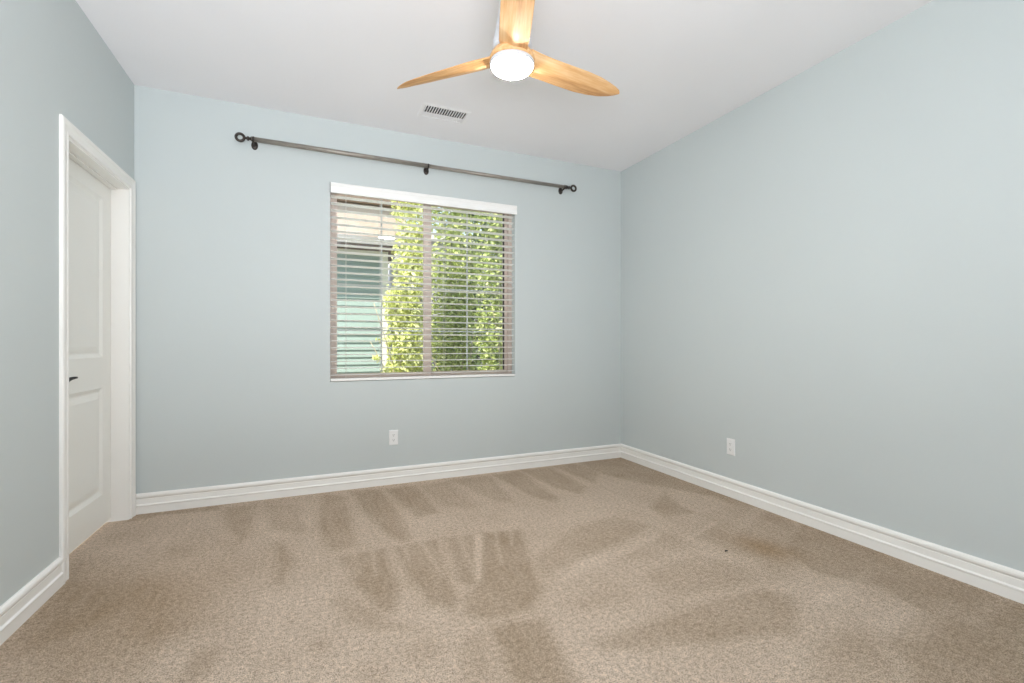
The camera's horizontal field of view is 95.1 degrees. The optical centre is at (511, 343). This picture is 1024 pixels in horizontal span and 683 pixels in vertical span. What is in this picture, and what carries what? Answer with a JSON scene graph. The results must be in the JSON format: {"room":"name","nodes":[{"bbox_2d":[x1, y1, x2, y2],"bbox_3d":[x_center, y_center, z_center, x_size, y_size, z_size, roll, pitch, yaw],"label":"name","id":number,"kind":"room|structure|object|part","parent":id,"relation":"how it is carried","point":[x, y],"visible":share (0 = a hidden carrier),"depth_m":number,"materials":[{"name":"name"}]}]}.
{"room":"empty bedroom","nodes":[
{"label":"empty bedroom","id":0,"kind":"room"},
{"bbox_2d":[0,0,133,605],"bbox_3d":[-1.616,-0.280,0.906,0.160,2.740,4.450,0,0,-23],"label":"wall","id":1,"kind":"structure","parent":0,"point":[54,62],"depth_m":1.93,"materials":[{"name":"blue paint"}]},
{"bbox_2d":[0,557,63,645],"bbox_3d":[-1.348,1.025,0.499,0.016,0.130,3.492,0,0,-23],"label":"baseboard","id":2,"kind":"structure","parent":1,"relation":"attached to","point":[22,605],"depth_m":1.86,"materials":[{"name":"white paint"}]},
{"bbox_2d":[69,158,110,553],"bbox_3d":[-2.288,0.060,2.507,0.096,2.016,0.767,0,0,-23],"label":"door","id":3,"kind":"structure","parent":1,"relation":"in","point":[89,198],"depth_m":2.59,"materials":[{"name":"white paint"}]},
{"bbox_2d":[59,114,135,584],"bbox_3d":[-2.286,0.029,2.508,0.176,2.123,0.940,0,0,-23],"label":"door frame","id":4,"kind":"structure","parent":1,"relation":"attached to","point":[67,130],"depth_m":2.87,"materials":[{"name":"white paint"}]},
{"bbox_2d":[134,85,620,493],"bbox_3d":[-0.713,-0.280,3.813,4.092,2.740,0.160,0,0,-24],"label":"wall","id":5,"kind":"structure","parent":0,"point":[234,385],"depth_m":3.39,"materials":[{"name":"blue paint"}]},
{"bbox_2d":[136,444,620,514],"bbox_3d":[-0.678,1.025,3.732,3.772,0.130,0.016,0,0,-24],"label":"baseboard","id":6,"kind":"structure","parent":5,"relation":"attached to","point":[160,501],"depth_m":3.51,"materials":[{"name":"white paint"}]},
{"bbox_2d":[389,430,397,444],"bbox_3d":[-0.918,0.730,3.631,0.070,0.115,0.009,0,0,-24],"label":"wall outlet","id":7,"kind":"object","parent":5,"relation":"attached to","point":[393,434],"visible":1,"depth_m":3.63,"materials":[{"name":"white plastic"}]},
{"bbox_2d":[234,132,576,193],"bbox_3d":[-0.650,-1.387,3.702,2.676,0.082,0.093,0,0,-24],"label":"curtain rod","id":8,"kind":"object","parent":5,"relation":"attached to","point":[254,144],"visible":1,"depth_m":3.54,"materials":[{"name":"grey metal"}]},
{"bbox_3d":[-1.212,-1.395,3.438,1.230,0.033,0.033,0,0,-24],"label":"rod","id":9,"kind":"part","parent":8,"relation":"part of","materials":[{"name":"grey metal"}]},
{"bbox_3d":[-0.084,-1.395,3.930,1.246,0.029,0.029,0,0,-24],"label":"rod","id":10,"kind":"part","parent":8,"relation":"part of","materials":[{"name":"grey metal"}]},
{"bbox_2d":[330,192,511,378],"bbox_3d":[-0.700,-0.455,3.848,1.492,1.477,0.075,0,0,-24],"label":"window","id":11,"kind":"structure","parent":5,"relation":"in","point":[507,358],"depth_m":3.82,"materials":[{"name":"beige plastic"}]},
{"bbox_2d":[338,200,421,371],"bbox_3d":[-1.030,-0.455,3.694,0.650,1.359,0.005,0,0,-24],"label":"window pane","id":12,"kind":"object","parent":11,"relation":"attached to","point":[381,285],"depth_m":3.69,"materials":[{"name":"grey"}]},
{"bbox_3d":[-1.008,-0.457,3.698,0.748,1.413,0.022,0,0,-24],"label":"sash","id":13,"kind":"part","parent":11,"relation":"part of","materials":[{"name":"beige plastic"}]},
{"bbox_2d":[330,182,516,380],"bbox_3d":[-0.660,-0.455,3.771,1.505,1.469,0.075,0,0,-24],"label":"window blind","id":14,"kind":"object","parent":11,"relation":"attached to","point":[340,188],"visible":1,"depth_m":3.72,"materials":[{"name":"white plastic"}]},
{"bbox_3d":[-0.666,0.271,3.771,1.486,0.018,0.058,0,0,-24],"label":"rail","id":15,"kind":"part","parent":14,"relation":"part of","materials":[{"name":"white plastic"}]},
{"bbox_2d":[431,214,502,369],"bbox_3d":[-0.384,-0.455,4.002,0.668,1.359,0.005,0,0,-24],"label":"window pane","id":16,"kind":"object","parent":11,"relation":"attached to","point":[466,331],"depth_m":4.00,"materials":[{"name":"grey"}]},
{"bbox_3d":[-0.384,-0.457,3.997,0.734,1.413,0.022,0,0,-24],"label":"sash","id":17,"kind":"part","parent":11,"relation":"part of","materials":[{"name":"beige plastic"}]},
{"bbox_2d":[76,0,932,171],"bbox_3d":[0.208,-1.730,1.700,4.092,0.160,4.770,0,0,-24],"label":"ceiling","id":18,"kind":"structure","parent":0,"point":[677,67],"depth_m":2.68,"materials":[{"name":"white paint"}]},
{"bbox_2d":[417,102,471,124],"bbox_3d":[-0.488,-1.728,3.369,0.354,0.161,0.210,0,0,-24],"label":"ceiling vent","id":19,"kind":"object","parent":18,"relation":"in","point":[431,111],"visible":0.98,"depth_m":3.40,"materials":[{"name":"white metal"}]},
{"bbox_2d":[397,0,618,95],"bbox_3d":[0.131,-1.437,2.123,1.090,0.426,1.154,0,0,-24],"label":"ceiling fan","id":20,"kind":"object","parent":18,"relation":"hanging from","point":[512,56],"visible":1,"depth_m":2.13,"materials":[{"name":"brown wood"}]},
{"bbox_3d":[-0.323,-1.308,2.284,0.622,0.062,0.131,0,0,27],"label":"blade","id":21,"kind":"part","parent":20,"relation":"part of","materials":[{"name":"brown wood"}]},
{"bbox_2d":[491,54,532,79],"bbox_3d":[0.000,-1.240,2.122,0.189,0.032,0.189,0,0,-24],"label":"diffuser","id":22,"kind":"object","parent":20,"relation":"attached to","point":[506,66],"depth_m":2.08,"materials":[{"name":"white glass"}]},
{"bbox_3d":[0.021,-1.308,1.761,0.131,0.062,0.622,0,0,-3],"label":"blade","id":23,"kind":"part","parent":20,"relation":"part of","materials":[{"name":"brown wood"}]},
{"bbox_3d":[0.302,-1.308,2.320,0.622,0.062,0.131,0,0,-33],"label":"blade","id":24,"kind":"part","parent":20,"relation":"part of","materials":[{"name":"brown wood"}]},
{"bbox_2d":[0,458,1023,682],"bbox_3d":[0.144,1.090,1.673,3.912,0.001,4.452,0,0,-24],"label":"floor","id":25,"kind":"structure","parent":0,"point":[614,570],"depth_m":2.00,"materials":[{"name":"beige carpet"}]},
{"bbox_2d":[621,0,1023,571],"bbox_3d":[2.010,-0.280,2.485,0.160,2.740,4.450,0,0,-24],"label":"wall","id":26,"kind":"structure","parent":0,"point":[823,277],"depth_m":2.55,"materials":[{"name":"blue paint"}]},
{"bbox_2d":[727,438,734,455],"bbox_3d":[1.553,0.734,3.324,0.009,0.115,0.070,0,0,-24],"label":"wall outlet","id":27,"kind":"object","parent":26,"relation":"attached to","point":[730,442],"visible":1,"depth_m":3.32,"materials":[{"name":"white plastic"}]},
{"bbox_2d":[621,444,1023,603],"bbox_3d":[1.929,1.025,2.450,0.016,0.130,4.450,0,0,-24],"label":"baseboard","id":28,"kind":"structure","parent":26,"relation":"attached to","point":[1007,582],"depth_m":2.53,"materials":[{"name":"white paint"}]},
{"label":"outside","id":29,"kind":"structure","parent":0,"visible":0},
{"bbox_3d":[-2.134,1.290,9.902,20.000,0.100,12.140,0,0,-24],"label":"ground","id":30,"kind":"structure","parent":29,"visible":0},
{"bbox_2d":[337,194,411,373],"bbox_3d":[-4.555,-0.530,5.989,6.035,3.540,2.440,0,0,-24],"label":"house","id":31,"kind":"structure","parent":30,"relation":"on","point":[370,363],"depth_m":6.12,"materials":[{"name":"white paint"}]},
{"bbox_2d":[370,200,437,372],"bbox_3d":[-1.119,-0.389,5.043,0.589,3.264,0.710,0,0,7],"label":"leafy shrub","id":32,"kind":"object","parent":30,"relation":"on","point":[401,364],"visible":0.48,"depth_m":4.96,"materials":[{"name":"green plant"}]},
{"bbox_3d":[-1.258,0.415,4.910,0.025,1.654,0.453,0,0,40],"label":"stem","id":33,"kind":"part","parent":32,"relation":"part of","materials":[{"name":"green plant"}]},
{"bbox_2d":[388,232,501,370],"bbox_3d":[0.949,-0.395,10.886,7.760,3.270,2.200,0,0,-24],"label":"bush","id":34,"kind":"object","parent":30,"relation":"on","point":[390,278],"visible":0.02,"depth_m":8.73,"materials":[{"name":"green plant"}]},
{"bbox_2d":[422,207,488,370],"bbox_3d":[-0.723,-0.613,6.069,0.965,3.714,0.624,0,0,-24],"label":"leafy shrub","id":35,"kind":"object","parent":30,"relation":"on","point":[453,366],"visible":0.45,"depth_m":5.97,"materials":[{"name":"green plant"}]},
{"bbox_3d":[-0.742,-0.385,6.042,0.128,3.251,0.040,0,0,-39],"label":"stem","id":36,"kind":"part","parent":35,"relation":"part of","materials":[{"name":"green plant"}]},
{"bbox_3d":[-0.627,-0.085,6.085,0.194,2.651,0.053,0,0,-1],"label":"stem","id":37,"kind":"part","parent":35,"relation":"part of","materials":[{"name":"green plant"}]},
{"bbox_3d":[-0.576,0.366,6.081,0.291,1.754,0.056,0,0,1],"label":"stem","id":38,"kind":"part","parent":35,"relation":"part of","materials":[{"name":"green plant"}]},
{"bbox_2d":[431,208,501,370],"bbox_3d":[-0.060,-0.750,7.910,2.778,3.997,0.914,0,0,-28],"label":"shrub","id":39,"kind":"object","parent":30,"relation":"on","point":[474,222],"visible":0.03,"depth_m":7.47,"materials":[{"name":"green plant"}]},
{"bbox_2d":[473,212,502,369],"bbox_3d":[-0.091,-0.355,5.517,0.751,3.195,0.645,0,0,-14],"label":"leafy shrub","id":40,"kind":"object","parent":30,"relation":"on","point":[495,278],"visible":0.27,"depth_m":5.39,"materials":[{"name":"green plant"}]},
{"bbox_3d":[-0.141,0.415,5.423,0.031,1.654,0.315,0,0,36],"label":"stem","id":41,"kind":"part","parent":40,"relation":"part of","materials":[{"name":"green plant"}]}
]}

